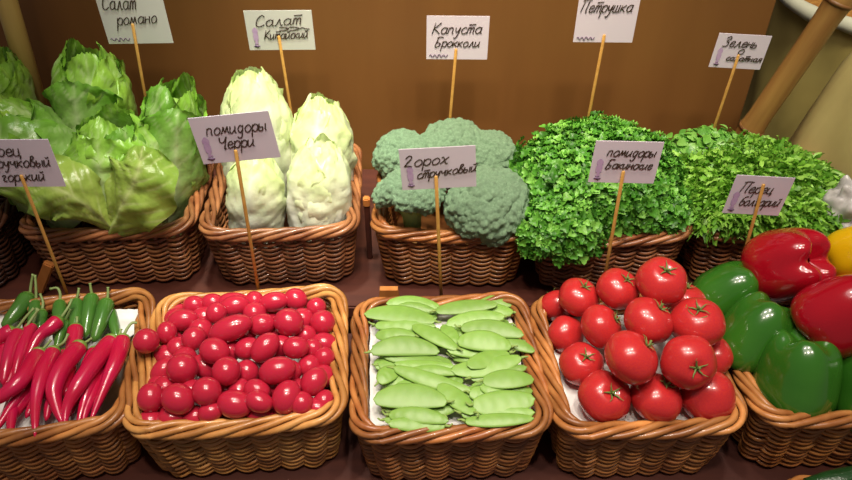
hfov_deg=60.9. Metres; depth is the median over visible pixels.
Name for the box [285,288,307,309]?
cherry tomato
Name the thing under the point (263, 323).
cherry tomato
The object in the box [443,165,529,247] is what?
head
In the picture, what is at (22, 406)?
chili pepper
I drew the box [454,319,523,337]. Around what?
pod
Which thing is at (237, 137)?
price sign
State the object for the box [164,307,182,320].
cherry tomato
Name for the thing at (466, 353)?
pod
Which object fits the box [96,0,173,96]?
price sign
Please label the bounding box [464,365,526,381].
pod
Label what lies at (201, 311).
cherry tomato
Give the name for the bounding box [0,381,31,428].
chili pepper
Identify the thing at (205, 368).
cherry tomato
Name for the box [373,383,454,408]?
pod
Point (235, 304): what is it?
cherry tomato
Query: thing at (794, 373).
bell pepper
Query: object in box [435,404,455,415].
pod
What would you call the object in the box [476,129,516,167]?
head
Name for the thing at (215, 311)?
cherry tomato
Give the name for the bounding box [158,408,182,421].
cherry tomato
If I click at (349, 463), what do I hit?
shelf
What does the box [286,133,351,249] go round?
cabbage
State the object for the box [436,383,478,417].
pod
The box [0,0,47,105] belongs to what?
wooden pole
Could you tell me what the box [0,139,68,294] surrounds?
price sign
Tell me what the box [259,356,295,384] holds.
cherry tomato
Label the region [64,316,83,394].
chili pepper
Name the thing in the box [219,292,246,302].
cherry tomato
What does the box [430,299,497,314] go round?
pod
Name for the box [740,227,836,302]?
bell pepper
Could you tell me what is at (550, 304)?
tomato
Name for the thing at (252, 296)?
cherry tomato
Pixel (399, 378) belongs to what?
pod
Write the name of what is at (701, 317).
tomato
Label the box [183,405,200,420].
cherry tomato
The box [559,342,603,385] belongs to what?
tomato
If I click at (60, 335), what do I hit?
chili pepper
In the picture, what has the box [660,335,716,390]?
tomato
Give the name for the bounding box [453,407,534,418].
pod
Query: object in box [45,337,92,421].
chili pepper
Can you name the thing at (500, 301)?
pod
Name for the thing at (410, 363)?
pod
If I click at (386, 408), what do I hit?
pod
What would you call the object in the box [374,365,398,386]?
pod
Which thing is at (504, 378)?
pod
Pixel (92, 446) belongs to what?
wicker basket
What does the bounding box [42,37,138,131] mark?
romaine lettuce
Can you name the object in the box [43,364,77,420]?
chili pepper
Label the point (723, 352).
tomato
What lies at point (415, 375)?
pod
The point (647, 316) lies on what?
tomato
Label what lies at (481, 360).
pod
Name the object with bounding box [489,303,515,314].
pod
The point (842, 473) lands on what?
cucumber
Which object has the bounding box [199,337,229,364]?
cherry tomato
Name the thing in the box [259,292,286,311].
cherry tomato
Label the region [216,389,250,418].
cherry tomato
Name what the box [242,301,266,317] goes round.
cherry tomato
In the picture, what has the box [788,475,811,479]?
wicker basket
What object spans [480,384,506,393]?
pod
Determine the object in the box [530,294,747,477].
wicker basket
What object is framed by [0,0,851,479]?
display stand
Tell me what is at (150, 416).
cherry tomato
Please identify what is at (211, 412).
cherry tomato
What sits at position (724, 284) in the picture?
bell pepper
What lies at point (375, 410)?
paper liner
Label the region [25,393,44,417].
chili pepper
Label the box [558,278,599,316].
tomato
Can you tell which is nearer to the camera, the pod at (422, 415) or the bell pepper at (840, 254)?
the pod at (422, 415)
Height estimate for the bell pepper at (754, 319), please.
0.129 m
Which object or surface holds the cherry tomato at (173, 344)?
in the wicker basket at (186, 447)
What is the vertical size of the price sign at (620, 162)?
0.300 m
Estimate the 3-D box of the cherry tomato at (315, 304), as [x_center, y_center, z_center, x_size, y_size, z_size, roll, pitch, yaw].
[-0.160,0.099,1.059,0.029,0.029,0.029,9,40,11]
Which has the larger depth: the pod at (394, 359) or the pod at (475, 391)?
the pod at (394, 359)
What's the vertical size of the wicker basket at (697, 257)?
0.130 m
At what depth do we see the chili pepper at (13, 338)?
0.97 m
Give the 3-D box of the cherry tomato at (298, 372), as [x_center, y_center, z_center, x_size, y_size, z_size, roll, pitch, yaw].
[-0.180,0.174,0.959,0.031,0.031,0.034,-11,40,-13]
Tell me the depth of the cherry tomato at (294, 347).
0.96 m
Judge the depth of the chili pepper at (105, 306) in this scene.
1.03 m
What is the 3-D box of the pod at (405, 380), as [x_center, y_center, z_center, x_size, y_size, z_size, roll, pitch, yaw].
[-0.004,0.189,0.947,0.071,0.007,0.023,1,39,2]
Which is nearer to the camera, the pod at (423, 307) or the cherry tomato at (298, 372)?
the cherry tomato at (298, 372)
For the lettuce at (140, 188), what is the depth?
1.06 m
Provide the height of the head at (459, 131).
0.124 m
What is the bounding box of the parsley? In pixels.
[509,110,695,268]
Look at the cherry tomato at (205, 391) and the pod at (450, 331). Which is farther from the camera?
the pod at (450, 331)
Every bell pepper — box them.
[692,261,758,313]
[723,291,794,373]
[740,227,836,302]
[752,326,842,416]
[790,274,851,358]
[827,226,851,275]
[835,356,851,431]
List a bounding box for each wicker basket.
[0,195,33,285]
[0,287,155,479]
[18,163,214,284]
[122,283,348,477]
[198,143,361,283]
[349,291,553,479]
[370,172,520,284]
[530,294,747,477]
[534,225,693,289]
[678,147,829,279]
[728,301,851,467]
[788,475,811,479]
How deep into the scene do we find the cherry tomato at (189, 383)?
0.93 m
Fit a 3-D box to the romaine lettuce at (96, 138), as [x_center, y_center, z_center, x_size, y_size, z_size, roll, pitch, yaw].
[-0.488,-0.105,1.158,0.154,0.217,0.153,-19,43,-22]
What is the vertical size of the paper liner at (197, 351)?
0.052 m
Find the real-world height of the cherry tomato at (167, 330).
0.029 m
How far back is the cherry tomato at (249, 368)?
0.95 m
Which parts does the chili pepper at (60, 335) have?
stem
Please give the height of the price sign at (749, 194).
0.216 m
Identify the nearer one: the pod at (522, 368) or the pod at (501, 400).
the pod at (501, 400)
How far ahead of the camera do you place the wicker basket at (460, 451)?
0.93 m
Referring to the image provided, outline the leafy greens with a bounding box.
[672,127,850,246]
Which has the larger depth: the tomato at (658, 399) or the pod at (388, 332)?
the pod at (388, 332)
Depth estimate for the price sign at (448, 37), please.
1.18 m
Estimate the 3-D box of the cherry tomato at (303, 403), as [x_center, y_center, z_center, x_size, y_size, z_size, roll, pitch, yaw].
[-0.158,0.206,0.915,0.031,0.031,0.031,18,42,21]
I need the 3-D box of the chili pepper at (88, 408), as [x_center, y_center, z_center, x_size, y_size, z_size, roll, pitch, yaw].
[-0.436,0.200,0.948,0.017,0.018,0.093,-3,39,-4]
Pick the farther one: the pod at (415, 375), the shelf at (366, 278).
the shelf at (366, 278)
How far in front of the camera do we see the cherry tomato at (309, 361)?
0.96 m
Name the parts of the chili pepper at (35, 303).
stem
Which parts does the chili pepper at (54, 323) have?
stem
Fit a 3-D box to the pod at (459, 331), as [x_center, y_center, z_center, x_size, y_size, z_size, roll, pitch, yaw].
[0.054,0.134,1.014,0.036,0.009,0.019,2,39,2]
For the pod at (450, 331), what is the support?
on the paper liner at (375, 410)
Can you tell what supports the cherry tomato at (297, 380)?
on the cherry tomato
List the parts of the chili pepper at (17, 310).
stem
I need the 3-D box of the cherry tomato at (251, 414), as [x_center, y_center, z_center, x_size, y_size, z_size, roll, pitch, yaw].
[-0.212,0.224,0.923,0.035,0.028,0.029,12,40,14]
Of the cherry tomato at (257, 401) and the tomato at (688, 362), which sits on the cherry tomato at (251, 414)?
the cherry tomato at (257, 401)
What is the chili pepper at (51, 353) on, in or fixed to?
in the wicker basket at (92, 446)
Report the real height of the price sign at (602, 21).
0.314 m
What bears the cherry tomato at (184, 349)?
in the wicker basket at (186, 447)
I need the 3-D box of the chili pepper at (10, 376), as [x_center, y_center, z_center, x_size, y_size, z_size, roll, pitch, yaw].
[-0.551,0.168,0.977,0.019,0.020,0.087,-5,39,-7]
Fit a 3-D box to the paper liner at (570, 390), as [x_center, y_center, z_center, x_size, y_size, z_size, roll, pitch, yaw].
[0.279,0.209,1.026,0.195,0.092,0.200,-2,39,-2]
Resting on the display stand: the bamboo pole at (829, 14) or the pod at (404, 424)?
the bamboo pole at (829, 14)
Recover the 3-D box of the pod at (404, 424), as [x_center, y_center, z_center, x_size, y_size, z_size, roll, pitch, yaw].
[-0.007,0.227,0.891,0.080,0.009,0.018,0,39,0]
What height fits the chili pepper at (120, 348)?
0.031 m
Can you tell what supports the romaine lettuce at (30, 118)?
in the wicker basket at (83, 254)
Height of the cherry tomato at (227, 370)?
0.037 m
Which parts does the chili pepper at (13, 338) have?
stem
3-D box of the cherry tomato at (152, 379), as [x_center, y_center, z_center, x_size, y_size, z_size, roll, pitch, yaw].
[-0.352,0.194,0.959,0.033,0.033,0.033,25,45,27]
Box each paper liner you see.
[0,309,144,428]
[195,336,326,404]
[369,314,530,425]
[550,315,690,428]
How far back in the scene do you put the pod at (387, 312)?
1.03 m
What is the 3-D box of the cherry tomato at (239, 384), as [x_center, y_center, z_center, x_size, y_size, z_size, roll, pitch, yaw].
[-0.243,0.197,0.939,0.029,0.032,0.034,11,40,13]
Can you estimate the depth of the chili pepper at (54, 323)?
1.00 m
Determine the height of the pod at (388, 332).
0.009 m
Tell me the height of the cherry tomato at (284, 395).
0.039 m
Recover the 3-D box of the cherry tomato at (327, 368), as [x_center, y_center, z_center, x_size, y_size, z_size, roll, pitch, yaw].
[-0.137,0.183,0.970,0.032,0.032,0.032,19,42,22]
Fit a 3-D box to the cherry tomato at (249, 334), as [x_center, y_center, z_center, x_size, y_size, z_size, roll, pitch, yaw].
[-0.252,0.130,1.010,0.033,0.033,0.033,19,42,22]
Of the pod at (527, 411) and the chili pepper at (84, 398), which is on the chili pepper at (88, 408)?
the chili pepper at (84, 398)
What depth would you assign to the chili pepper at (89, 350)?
0.98 m
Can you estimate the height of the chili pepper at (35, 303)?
0.046 m
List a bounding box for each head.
[371,128,423,178]
[371,168,445,227]
[420,117,481,188]
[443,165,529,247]
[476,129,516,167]
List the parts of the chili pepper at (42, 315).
stem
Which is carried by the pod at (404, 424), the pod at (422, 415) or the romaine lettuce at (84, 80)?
the pod at (422, 415)
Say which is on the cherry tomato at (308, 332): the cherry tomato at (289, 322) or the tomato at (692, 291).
the cherry tomato at (289, 322)
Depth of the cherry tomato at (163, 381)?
0.94 m
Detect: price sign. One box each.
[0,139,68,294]
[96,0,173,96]
[187,110,280,289]
[243,10,315,113]
[398,145,476,295]
[426,16,489,117]
[573,0,639,119]
[588,140,663,271]
[708,33,771,127]
[722,175,794,244]
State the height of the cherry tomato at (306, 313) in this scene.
0.034 m
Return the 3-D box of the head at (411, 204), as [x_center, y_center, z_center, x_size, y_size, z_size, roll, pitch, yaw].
[-0.021,-0.065,1.142,0.113,0.109,0.113,19,43,23]
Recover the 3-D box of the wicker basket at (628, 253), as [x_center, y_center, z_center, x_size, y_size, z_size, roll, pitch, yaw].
[0.290,-0.038,1.242,0.256,0.130,0.268,-3,39,-3]
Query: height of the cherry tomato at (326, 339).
0.031 m
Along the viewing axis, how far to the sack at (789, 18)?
1.55 m
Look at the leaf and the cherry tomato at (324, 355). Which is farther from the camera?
the leaf
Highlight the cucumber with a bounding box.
[803,466,851,479]
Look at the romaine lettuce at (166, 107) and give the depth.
1.14 m
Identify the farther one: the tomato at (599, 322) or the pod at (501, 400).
the tomato at (599, 322)
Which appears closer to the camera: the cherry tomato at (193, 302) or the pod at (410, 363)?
the pod at (410, 363)
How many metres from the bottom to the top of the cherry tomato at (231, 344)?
0.032 m
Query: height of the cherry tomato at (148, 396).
0.035 m
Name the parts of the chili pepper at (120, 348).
stem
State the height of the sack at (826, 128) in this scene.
1.128 m
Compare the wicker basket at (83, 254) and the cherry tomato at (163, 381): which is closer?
the cherry tomato at (163, 381)
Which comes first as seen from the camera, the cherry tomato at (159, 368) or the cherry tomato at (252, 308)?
the cherry tomato at (159, 368)
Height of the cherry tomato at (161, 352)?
0.032 m
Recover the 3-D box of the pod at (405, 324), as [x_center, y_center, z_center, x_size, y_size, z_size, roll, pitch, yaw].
[-0.034,0.120,1.025,0.096,0.010,0.021,3,39,4]
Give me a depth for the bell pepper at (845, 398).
0.92 m
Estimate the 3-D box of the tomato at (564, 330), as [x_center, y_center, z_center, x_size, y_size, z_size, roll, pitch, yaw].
[0.197,0.132,1.018,0.052,0.049,0.049,-6,39,-7]
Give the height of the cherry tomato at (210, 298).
0.028 m
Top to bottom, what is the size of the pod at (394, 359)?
0.009 m
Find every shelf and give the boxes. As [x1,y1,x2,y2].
[0,169,777,316]
[35,334,851,479]
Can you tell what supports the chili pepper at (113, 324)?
on the paper liner at (125, 316)
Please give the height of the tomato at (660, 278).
0.061 m
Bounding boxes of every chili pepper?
[0,307,34,344]
[0,308,39,384]
[0,339,51,403]
[0,343,4,362]
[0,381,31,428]
[1,274,34,326]
[2,369,11,386]
[6,406,18,427]
[12,308,37,375]
[17,390,29,418]
[25,298,73,356]
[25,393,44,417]
[27,275,40,322]
[29,333,69,436]
[35,293,47,327]
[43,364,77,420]
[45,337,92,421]
[49,287,66,340]
[54,308,71,347]
[61,328,122,420]
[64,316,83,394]
[68,288,82,324]
[74,340,99,407]
[76,366,103,419]
[81,283,99,337]
[82,377,99,418]
[90,287,114,341]
[90,321,136,416]
[95,362,106,396]
[108,309,119,334]
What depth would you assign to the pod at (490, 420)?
0.89 m
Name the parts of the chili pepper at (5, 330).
stem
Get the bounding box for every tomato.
[133,328,159,353]
[137,382,162,411]
[141,411,158,420]
[147,376,160,382]
[150,357,169,377]
[153,345,171,360]
[154,375,172,389]
[156,321,177,343]
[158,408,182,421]
[160,383,194,414]
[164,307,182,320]
[166,336,182,355]
[166,353,198,382]
[167,309,198,331]
[173,346,196,356]
[181,326,205,350]
[182,295,201,310]
[182,379,196,388]
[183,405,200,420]
[188,318,212,338]
[191,377,221,405]
[194,306,213,324]
[195,354,212,377]
[197,403,221,420]
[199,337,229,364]
[202,293,219,306]
[205,302,226,323]
[209,314,252,342]
[211,356,240,385]
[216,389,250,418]
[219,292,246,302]
[221,295,248,315]
[221,386,228,391]
[227,341,237,359]
[228,378,246,390]
[234,337,255,359]
[236,331,256,341]
[239,359,258,380]
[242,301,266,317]
[243,379,270,394]
[245,390,272,412]
[245,409,271,417]
[246,291,262,302]
[249,313,273,335]
[250,332,279,362]
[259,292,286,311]
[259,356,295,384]
[267,312,276,317]
[268,384,276,396]
[271,380,300,414]
[273,308,303,336]
[275,335,288,356]
[282,336,308,358]
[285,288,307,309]
[290,360,301,379]
[292,378,300,388]
[292,391,312,413]
[295,325,316,340]
[296,308,312,324]
[298,354,319,375]
[300,367,327,395]
[306,297,326,313]
[306,338,322,354]
[310,310,334,333]
[312,397,323,415]
[314,332,334,348]
[314,347,334,365]
[314,389,333,404]
[318,364,332,387]
[542,288,570,320]
[548,315,583,351]
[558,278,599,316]
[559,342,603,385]
[577,370,630,421]
[581,304,623,348]
[596,268,639,309]
[604,330,657,384]
[623,297,673,344]
[630,373,682,421]
[635,256,687,304]
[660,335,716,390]
[664,282,705,312]
[670,297,725,345]
[679,371,735,418]
[712,338,733,373]
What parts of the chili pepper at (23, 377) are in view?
stem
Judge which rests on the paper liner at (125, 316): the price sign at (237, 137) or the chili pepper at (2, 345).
the chili pepper at (2, 345)
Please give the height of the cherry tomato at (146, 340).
0.034 m
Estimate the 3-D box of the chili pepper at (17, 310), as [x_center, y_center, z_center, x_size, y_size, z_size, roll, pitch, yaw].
[-0.593,0.090,1.060,0.025,0.040,0.084,4,39,5]
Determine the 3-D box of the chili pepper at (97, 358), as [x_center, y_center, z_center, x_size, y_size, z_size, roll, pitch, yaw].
[-0.445,0.177,0.952,0.026,0.036,0.154,8,40,10]
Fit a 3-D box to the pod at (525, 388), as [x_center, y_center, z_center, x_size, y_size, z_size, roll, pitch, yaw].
[0.113,0.192,0.936,0.051,0.008,0.016,2,39,2]
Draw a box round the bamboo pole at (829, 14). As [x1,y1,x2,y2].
[735,0,851,136]
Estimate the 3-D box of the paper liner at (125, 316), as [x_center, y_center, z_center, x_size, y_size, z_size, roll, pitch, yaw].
[-0.525,0.197,1.028,0.242,0.109,0.217,-3,39,-4]
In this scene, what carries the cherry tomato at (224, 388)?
in the wicker basket at (186, 447)
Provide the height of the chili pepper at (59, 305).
0.032 m
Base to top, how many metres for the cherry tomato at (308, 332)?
0.034 m
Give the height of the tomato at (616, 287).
0.058 m
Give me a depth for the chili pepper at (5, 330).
0.99 m
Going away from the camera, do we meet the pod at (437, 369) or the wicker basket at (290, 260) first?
the pod at (437, 369)
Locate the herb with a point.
(708, 135)
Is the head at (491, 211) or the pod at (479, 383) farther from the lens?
the head at (491, 211)
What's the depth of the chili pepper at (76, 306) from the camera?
1.04 m
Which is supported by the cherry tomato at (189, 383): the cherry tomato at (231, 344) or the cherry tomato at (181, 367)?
the cherry tomato at (181, 367)
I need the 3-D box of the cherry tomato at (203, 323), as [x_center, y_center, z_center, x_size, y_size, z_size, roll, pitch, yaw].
[-0.317,0.127,1.020,0.034,0.034,0.034,13,41,16]
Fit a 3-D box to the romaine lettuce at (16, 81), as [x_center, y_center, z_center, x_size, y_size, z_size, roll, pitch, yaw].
[-0.722,-0.206,1.210,0.152,0.258,0.128,-13,41,-16]
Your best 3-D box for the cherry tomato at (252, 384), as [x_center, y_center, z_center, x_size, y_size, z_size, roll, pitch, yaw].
[-0.215,0.191,0.922,0.034,0.028,0.028,18,42,21]
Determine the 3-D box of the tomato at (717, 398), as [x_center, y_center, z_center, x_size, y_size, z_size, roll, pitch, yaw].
[0.357,0.199,0.923,0.067,0.067,0.066,-8,40,-10]
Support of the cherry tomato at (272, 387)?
in the wicker basket at (186, 447)
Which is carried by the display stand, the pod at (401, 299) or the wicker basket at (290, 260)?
the wicker basket at (290, 260)
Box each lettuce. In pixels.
[0,46,37,100]
[0,94,80,227]
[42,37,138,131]
[62,102,166,241]
[104,145,178,236]
[139,72,209,237]
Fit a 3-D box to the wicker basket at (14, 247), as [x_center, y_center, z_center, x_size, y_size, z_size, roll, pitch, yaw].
[-0.805,-0.033,1.237,0.275,0.130,0.249,0,39,0]
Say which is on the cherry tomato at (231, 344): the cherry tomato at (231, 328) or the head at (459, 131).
the cherry tomato at (231, 328)
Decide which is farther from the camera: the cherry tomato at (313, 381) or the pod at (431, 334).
the pod at (431, 334)
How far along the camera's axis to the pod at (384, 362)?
0.97 m
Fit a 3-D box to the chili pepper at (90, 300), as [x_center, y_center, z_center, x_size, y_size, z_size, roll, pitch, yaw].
[-0.489,0.102,1.051,0.022,0.036,0.086,-9,40,-11]
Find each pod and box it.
[364,305,441,323]
[364,335,439,355]
[368,320,435,329]
[372,359,395,367]
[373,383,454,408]
[374,357,384,369]
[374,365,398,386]
[375,328,419,339]
[377,416,391,422]
[379,356,442,362]
[380,375,404,386]
[381,406,394,410]
[382,406,448,424]
[386,295,440,308]
[387,365,470,392]
[388,417,452,431]
[394,360,453,368]
[397,379,412,383]
[399,302,434,313]
[412,323,462,350]
[413,365,455,375]
[429,355,451,363]
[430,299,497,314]
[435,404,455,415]
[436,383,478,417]
[440,324,460,347]
[444,375,462,382]
[446,310,510,328]
[446,352,468,362]
[447,346,513,357]
[451,355,527,377]
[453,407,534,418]
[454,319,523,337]
[456,329,463,335]
[457,330,517,350]
[457,413,533,427]
[463,385,483,399]
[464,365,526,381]
[465,390,534,414]
[467,350,515,368]
[471,382,482,385]
[476,369,533,388]
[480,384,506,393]
[481,295,511,306]
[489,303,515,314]
[506,338,534,352]
[507,386,532,393]
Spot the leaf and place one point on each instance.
(82, 198)
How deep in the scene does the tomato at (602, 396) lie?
0.90 m
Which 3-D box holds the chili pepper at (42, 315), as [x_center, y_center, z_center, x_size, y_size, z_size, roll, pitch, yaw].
[-0.556,0.111,1.043,0.017,0.030,0.075,-6,39,-8]
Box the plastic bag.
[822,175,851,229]
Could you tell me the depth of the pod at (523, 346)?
0.99 m
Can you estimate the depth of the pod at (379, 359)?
0.98 m
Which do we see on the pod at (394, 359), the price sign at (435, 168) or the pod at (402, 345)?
the pod at (402, 345)
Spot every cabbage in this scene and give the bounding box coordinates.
[220,66,292,197]
[225,158,285,247]
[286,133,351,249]
[290,92,357,181]
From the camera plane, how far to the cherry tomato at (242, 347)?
0.97 m
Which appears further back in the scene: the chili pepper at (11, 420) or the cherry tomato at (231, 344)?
the cherry tomato at (231, 344)
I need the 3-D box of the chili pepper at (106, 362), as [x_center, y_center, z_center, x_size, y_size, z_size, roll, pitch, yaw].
[-0.425,0.180,0.966,0.021,0.021,0.105,0,39,0]
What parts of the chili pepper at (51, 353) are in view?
stem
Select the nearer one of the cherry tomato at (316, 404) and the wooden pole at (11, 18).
the cherry tomato at (316, 404)
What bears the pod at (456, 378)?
on the paper liner at (375, 410)
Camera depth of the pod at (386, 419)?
0.90 m
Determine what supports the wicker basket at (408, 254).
on the display stand
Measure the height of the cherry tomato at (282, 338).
0.031 m
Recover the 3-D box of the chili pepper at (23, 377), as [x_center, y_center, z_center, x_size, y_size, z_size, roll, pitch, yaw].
[-0.523,0.173,0.942,0.036,0.027,0.116,11,40,13]
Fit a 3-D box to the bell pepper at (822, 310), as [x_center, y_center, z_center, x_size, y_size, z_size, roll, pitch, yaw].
[0.536,0.094,0.942,0.124,0.120,0.101,7,39,8]
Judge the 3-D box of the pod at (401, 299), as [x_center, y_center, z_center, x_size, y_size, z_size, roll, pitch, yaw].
[-0.014,0.092,1.060,0.089,0.011,0.021,1,39,1]
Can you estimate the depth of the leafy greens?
1.14 m
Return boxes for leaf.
[0,154,112,229]
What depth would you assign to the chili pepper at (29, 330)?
0.98 m
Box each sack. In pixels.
[737,0,851,141]
[789,52,851,178]
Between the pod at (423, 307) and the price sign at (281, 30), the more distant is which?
the price sign at (281, 30)
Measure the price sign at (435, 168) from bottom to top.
0.318 m
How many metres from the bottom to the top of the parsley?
0.178 m
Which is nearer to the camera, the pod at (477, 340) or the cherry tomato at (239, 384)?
the cherry tomato at (239, 384)
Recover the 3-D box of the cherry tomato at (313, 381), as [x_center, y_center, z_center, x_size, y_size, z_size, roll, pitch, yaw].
[-0.144,0.182,0.933,0.033,0.034,0.038,19,42,22]
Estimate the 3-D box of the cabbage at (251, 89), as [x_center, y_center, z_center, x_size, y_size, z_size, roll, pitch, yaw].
[-0.280,-0.163,1.197,0.124,0.254,0.131,0,39,0]
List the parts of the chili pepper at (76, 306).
stem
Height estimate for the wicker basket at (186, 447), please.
0.129 m
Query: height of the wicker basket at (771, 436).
0.130 m
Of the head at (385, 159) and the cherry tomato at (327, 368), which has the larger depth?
the head at (385, 159)
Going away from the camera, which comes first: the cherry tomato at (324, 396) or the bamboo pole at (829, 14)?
the cherry tomato at (324, 396)
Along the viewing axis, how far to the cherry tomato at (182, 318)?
1.02 m
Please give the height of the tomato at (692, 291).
0.056 m
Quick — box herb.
[666,123,748,158]
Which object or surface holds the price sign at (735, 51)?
on the leafy greens
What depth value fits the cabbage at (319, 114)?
1.17 m
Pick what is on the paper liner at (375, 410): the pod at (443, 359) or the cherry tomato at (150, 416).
the pod at (443, 359)
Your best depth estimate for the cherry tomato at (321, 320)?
1.02 m
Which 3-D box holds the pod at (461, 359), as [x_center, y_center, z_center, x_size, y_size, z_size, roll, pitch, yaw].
[0.059,0.158,0.987,0.064,0.010,0.023,5,39,6]
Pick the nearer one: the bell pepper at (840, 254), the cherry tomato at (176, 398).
the cherry tomato at (176, 398)
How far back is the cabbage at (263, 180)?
1.14 m
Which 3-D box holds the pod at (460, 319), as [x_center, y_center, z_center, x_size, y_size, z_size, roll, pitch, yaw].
[0.074,0.112,1.027,0.093,0.011,0.025,-5,39,-6]
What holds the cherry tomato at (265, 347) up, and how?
on the cherry tomato
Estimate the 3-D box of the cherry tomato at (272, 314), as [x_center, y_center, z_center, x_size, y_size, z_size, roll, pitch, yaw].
[-0.227,0.121,1.073,0.029,0.031,0.031,20,43,23]
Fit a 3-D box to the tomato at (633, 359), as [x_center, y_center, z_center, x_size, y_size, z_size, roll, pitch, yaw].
[0.255,0.146,0.900,0.067,0.065,0.069,13,41,16]
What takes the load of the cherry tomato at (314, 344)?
in the wicker basket at (186, 447)
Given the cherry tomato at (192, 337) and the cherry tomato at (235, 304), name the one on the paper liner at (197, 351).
the cherry tomato at (192, 337)
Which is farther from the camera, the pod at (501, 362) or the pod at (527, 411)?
the pod at (501, 362)
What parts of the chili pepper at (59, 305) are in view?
stem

